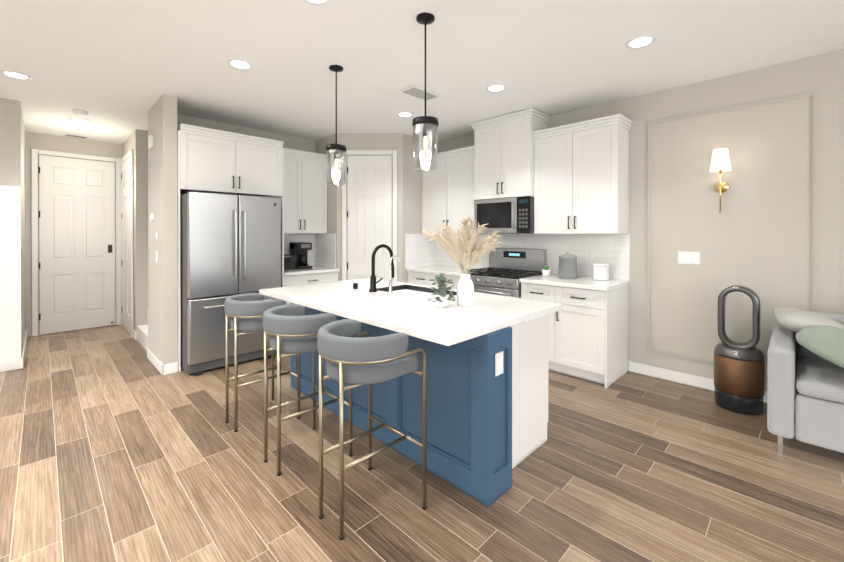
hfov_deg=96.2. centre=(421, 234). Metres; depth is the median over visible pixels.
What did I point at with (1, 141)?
wall
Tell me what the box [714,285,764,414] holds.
fan
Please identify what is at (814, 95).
trim
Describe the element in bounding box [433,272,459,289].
base cabinet
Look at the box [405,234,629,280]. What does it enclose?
backsplash
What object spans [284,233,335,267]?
backsplash
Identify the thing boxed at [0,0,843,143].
ceiling
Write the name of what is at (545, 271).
succulent
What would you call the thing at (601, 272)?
canister
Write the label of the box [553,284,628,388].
base cabinet
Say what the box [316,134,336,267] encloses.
wall
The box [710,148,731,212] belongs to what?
sconce
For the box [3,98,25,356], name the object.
wall
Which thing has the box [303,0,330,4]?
recessed light
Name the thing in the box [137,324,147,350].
stair steps
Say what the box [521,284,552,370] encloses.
base cabinet
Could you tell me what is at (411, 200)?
wall
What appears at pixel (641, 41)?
recessed light
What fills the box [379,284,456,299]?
sink
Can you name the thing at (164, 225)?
wall
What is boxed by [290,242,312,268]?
coffee maker
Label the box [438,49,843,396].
wall
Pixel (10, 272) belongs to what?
wall panel
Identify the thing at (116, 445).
floor
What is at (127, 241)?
door
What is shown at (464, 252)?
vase
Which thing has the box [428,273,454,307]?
plant pot
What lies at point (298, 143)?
wall
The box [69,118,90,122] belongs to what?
recessed light
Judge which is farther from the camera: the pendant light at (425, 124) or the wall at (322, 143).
the wall at (322, 143)
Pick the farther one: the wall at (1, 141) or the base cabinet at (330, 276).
the base cabinet at (330, 276)
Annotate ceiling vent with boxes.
[65,134,87,138]
[399,85,440,100]
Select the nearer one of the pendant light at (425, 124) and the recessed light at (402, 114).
the pendant light at (425, 124)
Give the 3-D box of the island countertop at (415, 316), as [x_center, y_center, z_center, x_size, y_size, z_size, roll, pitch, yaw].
[-0.392,0.484,2.696,2.110,0.039,0.675,0,0,45]
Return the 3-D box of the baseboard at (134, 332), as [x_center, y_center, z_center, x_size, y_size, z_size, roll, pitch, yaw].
[-3.255,1.317,5.446,0.044,0.105,1.414,0,0,45]
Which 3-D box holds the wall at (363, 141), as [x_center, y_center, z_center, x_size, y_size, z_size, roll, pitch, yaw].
[-0.712,-0.004,5.210,0.891,2.750,0.100,0,0,0]
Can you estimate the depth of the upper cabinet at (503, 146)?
4.36 m
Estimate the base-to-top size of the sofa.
0.920 m
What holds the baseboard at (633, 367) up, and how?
attached to the wall at (755, 234)
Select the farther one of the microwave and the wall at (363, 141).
the wall at (363, 141)
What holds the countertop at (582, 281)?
on the base cabinet at (590, 332)
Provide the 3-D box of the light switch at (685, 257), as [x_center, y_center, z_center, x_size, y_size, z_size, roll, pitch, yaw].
[2.436,0.211,3.455,0.170,0.116,0.009,0,0,45]
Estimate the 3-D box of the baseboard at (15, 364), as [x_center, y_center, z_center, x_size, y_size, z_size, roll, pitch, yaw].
[-5.837,1.328,2.167,0.024,0.105,4.894,0,0,45]
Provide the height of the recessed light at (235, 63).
0.008 m
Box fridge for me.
[180,192,280,375]
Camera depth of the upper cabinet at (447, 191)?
5.05 m
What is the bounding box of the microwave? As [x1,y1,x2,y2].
[475,196,533,232]
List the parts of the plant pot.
pot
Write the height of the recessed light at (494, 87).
0.008 m
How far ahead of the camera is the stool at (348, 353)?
1.78 m
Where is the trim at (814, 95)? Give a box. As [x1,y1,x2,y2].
[646,91,817,379]
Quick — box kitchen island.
[291,308,562,506]
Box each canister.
[558,252,577,278]
[593,264,608,280]
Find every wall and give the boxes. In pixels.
[0,98,2,184]
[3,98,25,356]
[25,132,121,336]
[122,94,177,364]
[133,129,147,331]
[148,110,315,350]
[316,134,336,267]
[337,133,401,281]
[402,134,435,282]
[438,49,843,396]
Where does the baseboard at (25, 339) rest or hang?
attached to the wall at (13, 149)
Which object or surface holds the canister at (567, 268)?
on the countertop at (582, 281)
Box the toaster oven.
[284,254,294,268]
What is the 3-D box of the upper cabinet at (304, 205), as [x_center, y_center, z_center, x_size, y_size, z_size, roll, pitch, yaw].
[-1.720,-0.555,5.163,0.327,1.072,0.774,0,0,45]
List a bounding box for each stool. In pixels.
[224,293,300,431]
[263,304,352,475]
[317,319,426,539]
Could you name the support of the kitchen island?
on the floor
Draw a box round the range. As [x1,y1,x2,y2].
[464,248,545,297]
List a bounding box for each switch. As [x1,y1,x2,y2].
[678,251,699,264]
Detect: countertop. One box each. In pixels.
[259,282,526,347]
[281,267,339,274]
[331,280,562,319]
[406,264,478,275]
[519,272,628,291]
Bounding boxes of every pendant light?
[326,65,346,185]
[412,13,438,171]
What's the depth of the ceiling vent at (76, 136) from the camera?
5.27 m
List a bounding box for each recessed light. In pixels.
[0,70,31,79]
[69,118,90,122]
[227,59,252,69]
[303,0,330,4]
[397,112,412,116]
[486,84,505,91]
[625,35,655,48]
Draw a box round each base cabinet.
[281,271,338,303]
[408,272,432,285]
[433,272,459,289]
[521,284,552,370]
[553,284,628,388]
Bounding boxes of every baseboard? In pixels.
[0,356,24,371]
[22,329,26,356]
[133,330,136,339]
[147,349,164,375]
[628,361,795,407]
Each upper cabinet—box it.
[177,124,284,198]
[281,151,328,234]
[421,148,490,235]
[473,108,548,199]
[533,116,628,235]
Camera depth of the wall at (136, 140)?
4.99 m
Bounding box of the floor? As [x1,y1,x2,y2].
[0,325,843,561]
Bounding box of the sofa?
[767,307,843,452]
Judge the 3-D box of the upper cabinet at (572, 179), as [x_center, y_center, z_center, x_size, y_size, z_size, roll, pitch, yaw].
[1.660,-0.558,3.998,0.861,1.096,0.328,0,0,45]
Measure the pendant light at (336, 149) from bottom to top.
0.959 m
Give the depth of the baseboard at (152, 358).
3.87 m
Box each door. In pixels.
[31,149,120,335]
[121,149,132,337]
[342,150,396,280]
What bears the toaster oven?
on the countertop at (315, 270)
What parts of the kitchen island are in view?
outlet island post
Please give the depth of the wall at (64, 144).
5.16 m
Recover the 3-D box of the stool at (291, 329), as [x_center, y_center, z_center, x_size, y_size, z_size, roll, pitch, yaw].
[-0.753,0.923,2.376,0.479,0.914,0.448,0,0,45]
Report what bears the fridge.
on the floor
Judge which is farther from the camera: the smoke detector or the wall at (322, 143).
the wall at (322, 143)
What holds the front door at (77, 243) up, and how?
in the wall at (64, 144)
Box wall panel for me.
[0,185,20,361]
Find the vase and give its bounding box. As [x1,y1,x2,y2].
[421,215,503,305]
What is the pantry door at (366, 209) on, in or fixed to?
in the wall at (363, 141)
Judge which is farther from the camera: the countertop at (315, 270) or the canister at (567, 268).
the countertop at (315, 270)
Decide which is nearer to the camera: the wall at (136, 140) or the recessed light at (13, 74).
the recessed light at (13, 74)
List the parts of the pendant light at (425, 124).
glass, bulb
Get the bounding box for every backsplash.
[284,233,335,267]
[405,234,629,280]
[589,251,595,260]
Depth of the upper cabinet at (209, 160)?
4.12 m
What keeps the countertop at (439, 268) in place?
on the base cabinet at (421, 278)
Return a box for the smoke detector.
[73,110,87,115]
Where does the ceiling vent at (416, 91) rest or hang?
in the ceiling
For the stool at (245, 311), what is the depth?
2.69 m
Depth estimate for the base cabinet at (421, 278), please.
5.04 m
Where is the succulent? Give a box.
[542,266,550,276]

